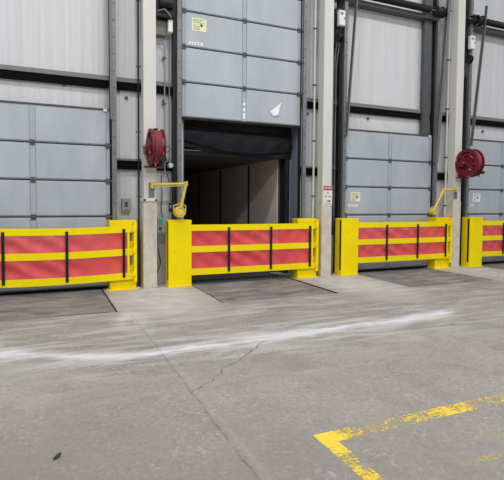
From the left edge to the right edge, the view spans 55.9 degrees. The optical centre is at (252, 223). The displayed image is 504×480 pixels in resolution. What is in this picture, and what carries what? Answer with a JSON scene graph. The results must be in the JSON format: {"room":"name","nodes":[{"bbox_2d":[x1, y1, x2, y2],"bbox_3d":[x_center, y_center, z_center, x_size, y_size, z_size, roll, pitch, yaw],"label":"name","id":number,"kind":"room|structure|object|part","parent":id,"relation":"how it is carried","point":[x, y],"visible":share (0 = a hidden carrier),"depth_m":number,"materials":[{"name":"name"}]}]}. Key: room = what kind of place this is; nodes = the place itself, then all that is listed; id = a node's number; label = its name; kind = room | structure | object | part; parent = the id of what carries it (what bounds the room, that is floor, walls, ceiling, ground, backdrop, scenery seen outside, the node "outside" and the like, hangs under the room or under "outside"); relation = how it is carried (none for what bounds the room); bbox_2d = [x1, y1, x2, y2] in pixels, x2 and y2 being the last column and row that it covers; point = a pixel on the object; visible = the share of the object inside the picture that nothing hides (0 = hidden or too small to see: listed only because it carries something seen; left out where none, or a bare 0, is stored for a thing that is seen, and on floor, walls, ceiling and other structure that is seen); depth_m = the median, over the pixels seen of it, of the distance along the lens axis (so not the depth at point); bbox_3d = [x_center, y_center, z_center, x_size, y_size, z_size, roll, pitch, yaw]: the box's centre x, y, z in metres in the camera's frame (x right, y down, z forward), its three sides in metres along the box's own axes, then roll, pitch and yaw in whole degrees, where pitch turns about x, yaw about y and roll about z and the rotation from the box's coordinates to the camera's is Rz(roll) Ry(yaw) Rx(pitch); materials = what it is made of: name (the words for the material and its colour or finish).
{"room":"distribution center","nodes":[
{"label":"distribution center","id":0,"kind":"room"},
{"bbox_2d":[0,262,503,479],"bbox_3d":[4.577,1.714,5.369,27.000,0.500,13.750,-1,3,-24],"label":"floor","id":1,"kind":"structure","parent":0,"point":[175,383],"depth_m":4.34,"materials":[{"name":"concrete"}]},
{"bbox_2d":[0,289,117,321],"bbox_3d":[-3.506,1.379,7.635,2.318,0.162,2.000,-1,3,-24],"label":"dock leveler","id":2,"kind":"object","parent":1,"relation":"in","point":[69,303],"visible":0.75,"depth_m":7.63,"materials":[{"name":"black metal"}]},
{"bbox_2d":[0,220,137,290],"bbox_3d":[-3.812,0.603,8.448,3.435,1.310,0.395,-1,3,-24],"label":"barrier","id":3,"kind":"object","parent":1,"relation":"on","point":[55,256],"visible":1,"depth_m":8.54,"materials":[{"name":"red fabric"}]},
{"bbox_3d":[-3.636,0.786,8.401,2.765,0.412,0.064,-1,3,-24],"label":"red panel","id":4,"kind":"part","parent":3,"relation":"part of","materials":[{"name":"fabric"}]},
{"bbox_3d":[-3.633,0.349,8.380,2.765,0.392,0.064,-1,3,-24],"label":"red panel","id":5,"kind":"part","parent":3,"relation":"part of","materials":[{"name":"fabric"}]},
{"bbox_3d":[-2.501,0.577,9.080,0.485,1.298,0.255,-1,3,-24],"label":"receiver post","id":6,"kind":"part","parent":3,"relation":"part of","materials":[{"name":"yellow metal"}]},
{"bbox_3d":[-2.497,1.231,9.091,0.525,0.014,0.340,-1,3,-24],"label":"plate","id":7,"kind":"part","parent":3,"relation":"part of","materials":[{"name":"yellow paint"}]},
{"bbox_2d":[140,0,157,287],"bbox_3d":[-1.974,-3.260,9.013,0.300,9.000,0.310,-1,3,-24],"label":"column","id":8,"kind":"structure","parent":1,"relation":"on","point":[148,7],"depth_m":9.03,"materials":[{"name":"metal"}]},
{"bbox_2d":[136,0,140,285],"bbox_3d":[-2.204,-3.266,9.125,0.076,9.000,0.044,-1,3,-24],"label":"conduit","id":9,"kind":"object","parent":8,"relation":"attached to","point":[138,1],"visible":0.98,"depth_m":9.20,"materials":[{"name":"black metal"}]},
{"bbox_2d":[143,128,170,167],"bbox_3d":[-1.775,-1.401,8.717,0.490,0.708,0.700,-1,3,-24],"label":"hose reel","id":10,"kind":"object","parent":8,"relation":"attached to","point":[154,147],"visible":1,"depth_m":8.50,"materials":[{"name":"red paint"}]},
{"bbox_3d":[-1.934,-1.341,8.695,0.040,0.252,0.616,-1,3,-24],"label":"arm","id":11,"kind":"part","parent":10,"relation":"part of","materials":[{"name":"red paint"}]},
{"bbox_2d":[149,181,187,217],"bbox_3d":[-1.608,-0.470,9.102,0.739,0.706,0.195,-1,3,-19],"label":"light","id":12,"kind":"object","parent":8,"relation":"attached to","point":[179,211],"visible":1,"depth_m":9.12,"materials":[{"name":"metal"}]},
{"bbox_3d":[-1.935,-0.649,9.066,0.100,0.280,0.020,-1,3,-24],"label":"wall plate","id":13,"kind":"part","parent":12,"relation":"part of","materials":[{"name":"metal"}]},
{"bbox_3d":[-1.607,-0.764,9.118,0.652,0.079,0.052,0,3,-17],"label":"arm","id":14,"kind":"part","parent":12,"relation":"part of","materials":[{"name":"yellow paint"}]},
{"bbox_3d":[-1.617,-0.721,9.118,0.632,0.064,0.020,0,3,-17],"label":"tie rod","id":15,"kind":"part","parent":12,"relation":"part of","materials":[{"name":"yellow paint"}]},
{"bbox_3d":[-1.355,-0.506,9.198,0.181,0.563,0.060,-1,3,-24],"label":"arm","id":16,"kind":"part","parent":12,"relation":"part of","materials":[{"name":"yellow paint"}]},
{"bbox_2d":[164,218,318,287],"bbox_3d":[-0.152,0.554,10.061,3.435,1.310,0.395,-1,3,-24],"label":"barrier","id":17,"kind":"object","parent":1,"relation":"on","point":[190,249],"visible":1,"depth_m":9.84,"materials":[{"name":"yellow metal"}]},
{"bbox_3d":[-1.478,0.568,9.430,0.466,1.298,0.270,-1,3,-24],"label":"housing post","id":18,"kind":"part","parent":17,"relation":"part of","materials":[{"name":"yellow metal"}]},
{"bbox_3d":[0.025,0.717,10.012,2.765,0.379,0.064,-1,3,-24],"label":"red panel","id":19,"kind":"part","parent":17,"relation":"part of","materials":[{"name":"fabric"}]},
{"bbox_3d":[0.028,0.282,9.992,2.765,0.359,0.064,-1,3,-24],"label":"red panel","id":20,"kind":"part","parent":17,"relation":"part of","materials":[{"name":"fabric"}]},
{"bbox_3d":[1.159,0.527,10.692,0.485,1.298,0.255,-1,3,-24],"label":"receiver post","id":21,"kind":"part","parent":17,"relation":"part of","materials":[{"name":"yellow metal"}]},
{"bbox_2d":[191,271,337,302],"bbox_3d":[-0.042,1.299,9.668,2.298,0.180,2.930,-1,3,-24],"label":"dock leveler","id":22,"kind":"object","parent":1,"relation":"in","point":[245,286],"visible":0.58,"depth_m":9.36,"materials":[{"name":"black metal"}]},
{"bbox_3d":[-0.498,1.167,10.674,2.040,0.019,0.710,-1,3,-24],"label":"lip plate","id":23,"kind":"part","parent":22,"relation":"part of","materials":[{"name":"grey metal"}]},
{"bbox_2d":[316,0,333,276],"bbox_3d":[1.639,-3.310,10.644,0.264,9.000,0.238,-1,3,-24],"label":"column","id":24,"kind":"structure","parent":1,"relation":"on","point":[326,29],"depth_m":10.62,"materials":[{"name":"metal"}]},
{"bbox_2d":[311,0,317,217],"bbox_3d":[1.401,-3.964,10.669,0.084,7.700,0.052,-1,3,-24],"label":"conduit","id":25,"kind":"object","parent":24,"relation":"attached to","point":[314,28],"visible":0.96,"depth_m":10.72,"materials":[{"name":"grey metal"}]},
{"bbox_2d":[323,186,331,204],"bbox_3d":[1.684,-0.643,10.662,0.236,0.430,0.010,-1,3,-24],"label":"warning sign","id":26,"kind":"object","parent":24,"relation":"attached to","point":[327,190],"visible":1,"depth_m":10.66,"materials":[{"name":"white plastic"}]},
{"bbox_2d":[333,217,452,275],"bbox_3d":[3.509,0.504,11.673,3.435,1.310,0.395,-1,3,-24],"label":"barrier","id":27,"kind":"object","parent":1,"relation":"on","point":[356,242],"visible":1,"depth_m":11.44,"materials":[{"name":"yellow metal"}]},
{"bbox_3d":[2.182,0.518,11.042,0.466,1.298,0.270,-1,3,-24],"label":"housing post","id":28,"kind":"part","parent":27,"relation":"part of","materials":[{"name":"yellow metal"}]},
{"bbox_3d":[3.685,0.622,11.622,2.765,0.349,0.064,-1,3,-24],"label":"red panel","id":29,"kind":"part","parent":27,"relation":"part of","materials":[{"name":"fabric"}]},
{"bbox_3d":[3.688,0.218,11.603,2.765,0.329,0.064,-1,3,-24],"label":"red panel","id":30,"kind":"part","parent":27,"relation":"part of","materials":[{"name":"fabric"}]},
{"bbox_3d":[4.820,0.477,12.305,0.485,1.298,0.255,-1,3,-24],"label":"receiver post","id":31,"kind":"part","parent":27,"relation":"part of","materials":[{"name":"yellow metal"}]},
{"bbox_2d":[313,393,503,479],"bbox_3d":[3.406,1.556,3.217,5.275,0.001,2.775,-1,3,-24],"label":"floor marking","id":32,"kind":"object","parent":1,"relation":"on","point":[331,439],"depth_m":3.42,"materials":[{"name":"yellow paint"}]},
{"bbox_2d":[358,268,489,286],"bbox_3d":[3.805,1.279,10.855,2.298,0.162,2.000,-1,3,-24],"label":"dock leveler","id":33,"kind":"object","parent":1,"relation":"in","point":[422,276],"visible":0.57,"depth_m":10.72,"materials":[{"name":"black metal"}]},
{"bbox_2d":[446,0,465,267],"bbox_3d":[5.254,-3.360,12.236,0.264,9.000,0.238,-1,3,-24],"label":"column","id":34,"kind":"structure","parent":1,"relation":"on","point":[453,206],"depth_m":12.19,"materials":[{"name":"metal"}]},
{"bbox_2d":[429,188,457,214],"bbox_3d":[4.844,-0.573,11.971,1.002,0.688,0.143,-1,3,-27],"label":"light","id":35,"kind":"object","parent":34,"relation":"attached to","point":[432,211],"visible":1,"depth_m":11.86,"materials":[{"name":"metal"}]},
{"bbox_3d":[4.643,-0.581,11.862,0.379,0.575,0.060,-1,3,-24],"label":"arm","id":36,"kind":"part","parent":35,"relation":"part of","materials":[{"name":"yellow paint"}]},
{"bbox_2d":[443,10,451,216],"bbox_3d":[5.065,-3.913,12.277,0.092,7.900,0.060,-1,3,-24],"label":"conduit","id":37,"kind":"object","parent":34,"relation":"attached to","point":[448,59],"visible":0.8,"depth_m":12.31,"materials":[{"name":"grey metal"}]},
{"bbox_2d":[455,148,484,178],"bbox_3d":[5.470,-1.527,11.951,0.490,0.749,0.704,-1,3,-24],"label":"hose reel","id":38,"kind":"object","parent":34,"relation":"attached to","point":[464,161],"visible":1,"depth_m":11.84,"materials":[{"name":"red paint"}]},
{"bbox_3d":[5.318,-1.461,11.914,0.040,0.262,0.570,-1,3,-24],"label":"arm","id":39,"kind":"part","parent":38,"relation":"part of","materials":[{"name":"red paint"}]},
{"bbox_2d":[460,217,503,266],"bbox_3d":[7.169,0.454,13.285,3.435,1.310,0.395,-1,3,-24],"label":"barrier","id":40,"kind":"object","parent":1,"relation":"on","point":[480,238],"visible":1,"depth_m":12.62,"materials":[{"name":"yellow metal"}]},
{"bbox_3d":[5.842,0.468,12.654,0.466,1.298,0.270,-1,3,-24],"label":"housing post","id":41,"kind":"part","parent":40,"relation":"part of","materials":[{"name":"yellow metal"}]},
{"bbox_3d":[7.346,0.580,13.235,2.765,0.354,0.064,-1,3,-24],"label":"red panel","id":42,"kind":"part","parent":40,"relation":"part of","materials":[{"name":"fabric"}]},
{"bbox_3d":[7.349,0.170,13.215,2.765,0.334,0.064,-1,3,-24],"label":"red panel","id":43,"kind":"part","parent":40,"relation":"part of","materials":[{"name":"fabric"}]},
{"bbox_2d":[482,263,503,268],"bbox_3d":[7.466,1.230,12.467,2.298,0.162,2.000,-1,3,-24],"label":"dock leveler","id":44,"kind":"object","parent":1,"relation":"in","point":[498,265],"visible":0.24,"depth_m":12.82,"materials":[{"name":"black metal"}]},
{"bbox_2d":[0,0,503,284],"bbox_3d":[1.907,-3.338,11.275,27.000,9.000,0.338,-1,3,-24],"label":"wall","id":45,"kind":"structure","parent":0,"point":[62,35],"depth_m":9.56,"materials":[{"name":"white metal"}]},
{"bbox_2d":[0,0,116,294],"bbox_3d":[-3.956,-2.344,8.407,2.971,7.200,0.264,-1,3,-23],"label":"door","id":46,"kind":"structure","parent":45,"relation":"in","point":[32,123],"depth_m":8.68,"materials":[{"name":"metal"}]},
{"bbox_3d":[-3.947,-1.797,8.488,2.660,0.650,0.054,-1,3,-24],"label":"panel","id":47,"kind":"part","parent":46,"relation":"part of","materials":[{"name":"grey metal"}]},
{"bbox_3d":[-3.952,-1.128,8.520,2.660,0.650,0.054,-1,3,-24],"label":"panel","id":48,"kind":"part","parent":46,"relation":"part of","materials":[{"name":"grey metal"}]},
{"bbox_3d":[-3.957,-0.459,8.551,2.660,0.650,0.054,-1,3,-24],"label":"panel","id":49,"kind":"part","parent":46,"relation":"part of","materials":[{"name":"grey metal"}]},
{"bbox_3d":[-3.961,0.210,8.582,2.660,0.650,0.054,-1,3,-24],"label":"panel","id":50,"kind":"part","parent":46,"relation":"part of","materials":[{"name":"grey metal"}]},
{"bbox_3d":[-3.966,0.880,8.614,2.660,0.650,0.054,-1,3,-24],"label":"panel","id":51,"kind":"part","parent":46,"relation":"part of","materials":[{"name":"grey metal"}]},
{"bbox_3d":[-3.945,-2.147,8.473,2.680,0.030,0.070,-1,3,-24],"label":"rail","id":52,"kind":"part","parent":46,"relation":"part of","materials":[{"name":"grey metal"}]},
{"bbox_3d":[-2.646,-3.804,8.772,0.070,3.700,0.060,-1,3,-24],"label":"lift rail","id":53,"kind":"part","parent":46,"relation":"part of","materials":[{"name":"metal"}]},
{"bbox_2d":[121,199,129,211],"bbox_3d":[-2.480,-0.362,9.271,0.160,0.260,0.122,-1,3,-24],"label":"switch box","id":54,"kind":"object","parent":45,"relation":"attached to","point":[125,203],"visible":1,"depth_m":9.22,"materials":[{"name":"grey"}]},
{"bbox_2d":[117,158,171,170],"bbox_3d":[-2.155,-1.171,9.401,1.200,0.212,0.072,-1,3,-24],"label":"trim","id":55,"kind":"structure","parent":45,"relation":"attached to","point":[122,163],"depth_m":9.28,"materials":[{"name":"grey metal"}]},
{"bbox_2d":[156,19,165,37],"bbox_3d":[-1.836,-3.853,9.364,0.240,0.295,0.150,-1,3,-24],"label":"metal panel","id":56,"kind":"object","parent":45,"relation":"attached to","point":[160,24],"visible":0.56,"depth_m":9.31,"materials":[{"name":"metal"}]},
{"bbox_2d":[156,39,165,174],"bbox_3d":[-1.851,-2.315,9.454,0.232,2.674,0.115,-1,3,-24],"label":"conduit","id":57,"kind":"object","parent":45,"relation":"attached to","point":[164,57],"visible":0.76,"depth_m":9.42,"materials":[{"name":"grey metal"}]},
{"bbox_2d":[157,217,165,232],"bbox_3d":[-1.849,0.020,9.438,0.180,0.310,0.365,-1,3,-24],"label":"control box","id":58,"kind":"object","parent":45,"relation":"attached to","point":[161,221],"visible":0.93,"depth_m":9.27,"materials":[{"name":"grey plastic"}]},
{"bbox_2d":[157,233,161,272],"bbox_3d":[-1.887,0.554,9.467,0.119,0.863,0.074,2,3,25],"label":"cable","id":59,"kind":"object","parent":58,"relation":"hanging from","point":[157,233],"visible":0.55,"depth_m":9.46,"materials":[{"name":"grey plastic"}]},
{"bbox_2d":[161,175,162,216],"bbox_3d":[-1.810,-0.524,9.434,0.048,0.903,0.086,-2,3,-38],"label":"hanging cable","id":60,"kind":"object","parent":58,"relation":"attached to","point":[161,175],"visible":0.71,"depth_m":9.43,"materials":[{"name":"grey plastic"}]},
{"bbox_2d":[166,173,171,211],"bbox_3d":[-1.685,-0.631,9.538,0.061,0.785,0.155,-2,3,-38],"label":"pendant control","id":61,"kind":"object","parent":45,"relation":"hanging from","point":[170,204],"visible":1,"depth_m":9.50,"materials":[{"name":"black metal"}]},
{"bbox_2d":[166,20,172,35],"bbox_3d":[-1.656,-3.876,9.388,0.090,0.240,0.250,-1,3,-24],"label":"junction box","id":62,"kind":"object","parent":45,"relation":"attached to","point":[169,24],"visible":0.92,"depth_m":9.29,"materials":[{"name":"white plastic"}]},
{"bbox_2d":[167,39,172,167],"bbox_3d":[-1.646,-2.396,9.449,0.104,2.561,0.142,-1,3,-24],"label":"hanging cable","id":63,"kind":"object","parent":45,"relation":"attached to","point":[169,165],"visible":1,"depth_m":9.48,"materials":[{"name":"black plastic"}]},
{"bbox_2d":[183,119,183,219],"bbox_3d":[-1.502,-0.507,9.954,0.025,3.420,0.325,-1,3,-24],"label":"trim","id":64,"kind":"structure","parent":45,"relation":"attached to","point":[183,119],"depth_m":9.77,"materials":[{"name":"grey metal"}]},
{"bbox_2d":[184,120,291,272],"bbox_3d":[-0.417,-0.534,10.661,2.821,3.423,0.404,-1,3,-24],"label":"seal","id":65,"kind":"object","parent":45,"relation":"attached to","point":[257,141],"visible":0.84,"depth_m":10.58,"materials":[{"name":"black fabric"}]},
{"bbox_2d":[184,120,291,159],"bbox_3d":[-0.312,-1.855,10.529,2.702,0.771,0.107,-1,3,-24],"label":"curtain","id":66,"kind":"object","parent":65,"relation":"hanging from","point":[257,141],"depth_m":10.49,"materials":[{"name":"black fabric"}]},
{"bbox_2d":[171,0,307,219],"bbox_3d":[-0.222,-2.397,10.089,3.011,7.200,0.249,-1,3,-24],"label":"door","id":67,"kind":"structure","parent":45,"relation":"in","point":[189,101],"depth_m":9.99,"materials":[{"name":"metal"}]},
{"bbox_2d":[189,41,202,45],"bbox_3d":[-1.149,-3.644,9.596,0.300,0.055,0.006,-1,3,-24],"label":"label strip","id":68,"kind":"object","parent":67,"relation":"attached to","point":[190,42],"visible":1,"depth_m":9.59,"materials":[{"name":"white paper"}]},
{"bbox_2d":[192,17,205,31],"bbox_3d":[-1.087,-4.029,9.604,0.310,0.255,0.006,-1,3,-24],"label":"notice","id":69,"kind":"object","parent":67,"relation":"attached to","point":[198,24],"visible":1,"depth_m":9.60,"materials":[{"name":"yellow paper"}]},
{"bbox_3d":[-0.185,-3.923,10.041,2.704,0.683,0.054,-1,3,-24],"label":"panel","id":70,"kind":"part","parent":67,"relation":"part of","materials":[{"name":"grey metal"}]},
{"bbox_3d":[-0.190,-3.221,10.074,2.704,0.683,0.054,-1,3,-24],"label":"panel","id":71,"kind":"part","parent":67,"relation":"part of","materials":[{"name":"grey metal"}]},
{"bbox_3d":[-0.195,-2.519,10.107,2.704,0.683,0.054,-1,3,-24],"label":"panel","id":72,"kind":"part","parent":67,"relation":"part of","materials":[{"name":"grey metal"}]},
{"bbox_3d":[-0.180,-4.625,10.008,2.704,0.683,0.054,-1,3,-24],"label":"panel","id":73,"kind":"part","parent":67,"relation":"part of","materials":[{"name":"grey metal"}]},
{"bbox_2d":[270,103,280,116],"bbox_3d":[0.502,-2.499,10.361,0.290,0.330,0.035,-1,3,-24],"label":"paper","id":74,"kind":"object","parent":67,"relation":"attached to","point":[276,110],"visible":1,"depth_m":10.36,"materials":[{"name":"white paper"}]},
{"bbox_2d":[0,64,503,127],"bbox_3d":[1.974,-2.765,11.142,27.000,0.232,0.072,-1,3,-24],"label":"trim","id":75,"kind":"structure","parent":45,"relation":"attached to","point":[12,72],"depth_m":9.13,"materials":[{"name":"grey metal"}]},
{"bbox_2d":[289,128,297,272],"bbox_3d":[0.946,-0.540,11.032,0.025,3.420,0.325,-1,3,-24],"label":"trim","id":76,"kind":"structure","parent":45,"relation":"attached to","point":[294,131],"depth_m":10.97,"materials":[{"name":"dark grey steel"}]},
{"bbox_2d":[306,166,335,175],"bbox_3d":[1.560,-1.221,11.037,1.120,0.212,0.072,-1,3,-24],"label":"trim","id":77,"kind":"structure","parent":45,"relation":"attached to","point":[309,169],"depth_m":10.92,"materials":[{"name":"grey metal"}]},
{"bbox_2d":[331,8,343,234],"bbox_3d":[1.926,-2.333,10.979,0.130,5.220,0.370,-1,3,-24],"label":"chain hoist","id":78,"kind":"object","parent":45,"relation":"attached to","point":[338,36],"visible":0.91,"depth_m":11.04,"materials":[{"name":"black metal"}]},
{"bbox_3d":[1.921,-2.070,11.018,0.099,4.314,0.144,-1,3,-24],"label":"chain","id":79,"kind":"part","parent":78,"relation":"part of","materials":[{"name":"metal"}]},
{"bbox_2d":[334,0,449,23],"bbox_3d":[3.406,-5.287,11.435,3.380,0.320,0.445,-1,3,-24],"label":"shaft","id":80,"kind":"object","parent":45,"relation":"attached to","point":[438,12],"visible":1,"depth_m":11.52,"materials":[{"name":"metal"}]},
{"bbox_2d":[333,0,451,272],"bbox_3d":[3.486,-2.445,11.685,3.232,7.200,0.317,-1,3,-24],"label":"door","id":81,"kind":"structure","parent":45,"relation":"in","point":[374,205],"depth_m":11.68,"materials":[{"name":"metal"}]},
{"bbox_2d":[337,10,344,26],"bbox_3d":[2.015,-4.665,10.768,0.160,0.340,0.110,-1,3,-24],"label":"control box","id":82,"kind":"object","parent":81,"relation":"attached to","point":[340,13],"visible":1,"depth_m":10.73,"materials":[{"name":"white plastic"}]},
{"bbox_3d":[2.296,-3.871,10.948,0.305,3.703,0.060,-1,3,-24],"label":"lift rail","id":83,"kind":"part","parent":81,"relation":"part of","materials":[{"name":"metal"}]},
{"bbox_2d":[348,204,357,206],"bbox_3d":[2.387,-0.436,11.317,0.270,0.055,0.006,-1,3,-24],"label":"label strip","id":84,"kind":"object","parent":81,"relation":"attached to","point":[349,205],"visible":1,"depth_m":11.32,"materials":[{"name":"white paper"}]},
{"bbox_2d":[351,192,359,201],"bbox_3d":[2.453,-0.647,11.335,0.270,0.225,0.006,-1,3,-24],"label":"notice","id":85,"kind":"object","parent":81,"relation":"attached to","point":[355,196],"visible":1,"depth_m":11.34,"materials":[{"name":"yellow paper"}]},
{"bbox_3d":[3.360,0.111,11.807,2.660,0.650,0.054,-1,3,-24],"label":"panel","id":86,"kind":"part","parent":81,"relation":"part of","materials":[{"name":"grey metal"}]},
{"bbox_3d":[3.369,-1.227,11.744,2.660,0.650,0.054,-1,3,-24],"label":"panel","id":87,"kind":"part","parent":81,"relation":"part of","materials":[{"name":"grey metal"}]},
{"bbox_3d":[3.364,-0.558,11.775,2.660,0.650,0.054,-1,3,-24],"label":"panel","id":88,"kind":"part","parent":81,"relation":"part of","materials":[{"name":"grey metal"}]},
{"bbox_3d":[3.374,-1.897,11.712,2.660,0.650,0.054,-1,3,-24],"label":"panel","id":89,"kind":"part","parent":81,"relation":"part of","materials":[{"name":"grey metal"}]},
{"bbox_3d":[3.376,-2.246,11.697,2.680,0.030,0.070,-1,3,-24],"label":"rail","id":90,"kind":"part","parent":81,"relation":"part of","materials":[{"name":"grey metal"}]},
{"bbox_3d":[3.355,0.780,11.838,2.660,0.650,0.054,-1,3,-24],"label":"panel","id":91,"kind":"part","parent":81,"relation":"part of","materials":[{"name":"grey metal"}]},
{"bbox_3d":[4.829,-3.655,12.076,0.430,4.208,0.060,-1,3,-24],"label":"lift rail","id":92,"kind":"part","parent":81,"relation":"part of","materials":[{"name":"metal"}]},
{"bbox_2d":[420,0,432,134],"bbox_3d":[4.417,-4.020,12.095,0.230,3.480,0.100,-1,3,-24],"label":"door frame","id":93,"kind":"structure","parent":45,"relation":"attached to","point":[426,24],"depth_m":12.06,"materials":[{"name":"grey metal"}]},
{"bbox_2d":[437,172,447,179],"bbox_3d":[5.166,-1.270,12.625,1.160,0.212,0.072,-1,3,-24],"label":"trim","id":94,"kind":"structure","parent":45,"relation":"attached to","point":[440,175],"depth_m":12.52,"materials":[{"name":"grey metal"}]},
{"bbox_2d":[464,34,473,75],"bbox_3d":[5.614,-2.383,12.603,0.130,5.220,0.370,-1,3,-24],"label":"chain hoist","id":95,"kind":"object","parent":45,"relation":"attached to","point":[468,59],"visible":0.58,"depth_m":12.47,"materials":[{"name":"black metal"}]},
{"bbox_2d":[459,0,503,264],"bbox_3d":[6.971,-2.493,13.220,2.967,7.200,0.317,-1,3,-24],"label":"door","id":96,"kind":"structure","parent":45,"relation":"in","point":[491,202],"depth_m":12.94,"materials":[{"name":"metal"}]},
{"bbox_2d":[468,35,474,49],"bbox_3d":[5.730,-4.736,12.403,0.160,0.340,0.110,-1,3,-24],"label":"control box","id":97,"kind":"object","parent":96,"relation":"attached to","point":[471,39],"visible":1,"depth_m":12.37,"materials":[{"name":"white plastic"}]},
{"bbox_2d":[473,194,479,201],"bbox_3d":[6.104,-0.714,12.943,0.280,0.220,0.006,-1,3,-24],"label":"notice","id":98,"kind":"object","parent":96,"relation":"attached to","point":[476,197],"visible":1,"depth_m":12.94,"materials":[{"name":"white paper"}]},
{"bbox_3d":[5.993,-3.921,12.576,0.465,3.705,0.060,-1,3,-24],"label":"lift rail","id":99,"kind":"part","parent":96,"relation":"part of","materials":[{"name":"metal"}]},
{"bbox_3d":[6.970,-0.607,13.363,2.660,0.650,0.054,-1,3,-24],"label":"panel","id":100,"kind":"part","parent":96,"relation":"part of","materials":[{"name":"grey metal"}]},
{"bbox_3d":[6.965,0.062,13.395,2.660,0.650,0.054,-1,3,-24],"label":"panel","id":101,"kind":"part","parent":96,"relation":"part of","materials":[{"name":"grey metal"}]},
{"bbox_3d":[6.975,-1.276,13.332,2.660,0.650,0.054,-1,3,-24],"label":"panel","id":102,"kind":"part","parent":96,"relation":"part of","materials":[{"name":"grey metal"}]},
{"bbox_3d":[6.979,-1.946,13.300,2.660,0.650,0.054,-1,3,-24],"label":"panel","id":103,"kind":"part","parent":96,"relation":"part of","materials":[{"name":"grey metal"}]},
{"bbox_3d":[6.981,-2.295,13.285,2.680,0.030,0.070,-1,3,-24],"label":"rail","id":104,"kind":"part","parent":96,"relation":"part of","materials":[{"name":"grey metal"}]},
{"bbox_3d":[6.960,0.731,13.426,2.660,0.650,0.054,-1,3,-24],"label":"panel","id":105,"kind":"part","parent":96,"relation":"part of","materials":[{"name":"grey metal"}]},
{"bbox_2d":[467,14,503,37],"bbox_3d":[7.085,-5.337,13.055,3.340,0.320,0.445,-1,3,-24],"label":"shaft","id":106,"kind":"object","parent":45,"relation":"attached to","point":[475,19],"visible":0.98,"depth_m":12.60,"materials":[{"name":"metal"}]},
{"bbox_3d":[7.042,-5.230,13.156,2.840,0.095,0.235,-1,3,-24],"label":"mounting rail","id":107,"kind":"part","parent":106,"relation":"part of","materials":[{"name":"grey metal"}]},
{"label":"outside","id":108,"kind":"structure","parent":0,"visible":0},
{"bbox_2d":[184,150,279,271],"bbox_3d":[-3.271,-0.493,17.043,2.660,2.900,13.480,-1,3,-24],"label":"trailer","id":109,"kind":"object","parent":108,"point":[221,188],"visible":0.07,"depth_m":13.49,"materials":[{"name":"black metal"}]},
{"bbox_3d":[-1.932,-0.616,17.086,0.016,2.360,0.090,-1,3,-24],"label":"logistic post","id":110,"kind":"part","parent":109,"relation":"part of","materials":[{"name":"black metal"}]},
{"bbox_3d":[-1.025,-0.512,15.030,0.016,2.360,0.090,-1,3,-24],"label":"logistic post","id":111,"kind":"part","parent":109,"relation":"part of","materials":[{"name":"black metal"}]},
{"bbox_3d":[-0.118,-0.409,12.973,0.016,2.360,0.090,-1,3,-24],"label":"logistic post","id":112,"kind":"part","parent":109,"relation":"part of","materials":[{"name":"black metal"}]},
{"bbox_3d":[0.620,-0.192,11.449,0.055,2.880,0.090,-1,3,-24],"label":"door frame","id":113,"kind":"part","parent":109,"relation":"part of","materials":[{"name":"grey metal"}]}
]}

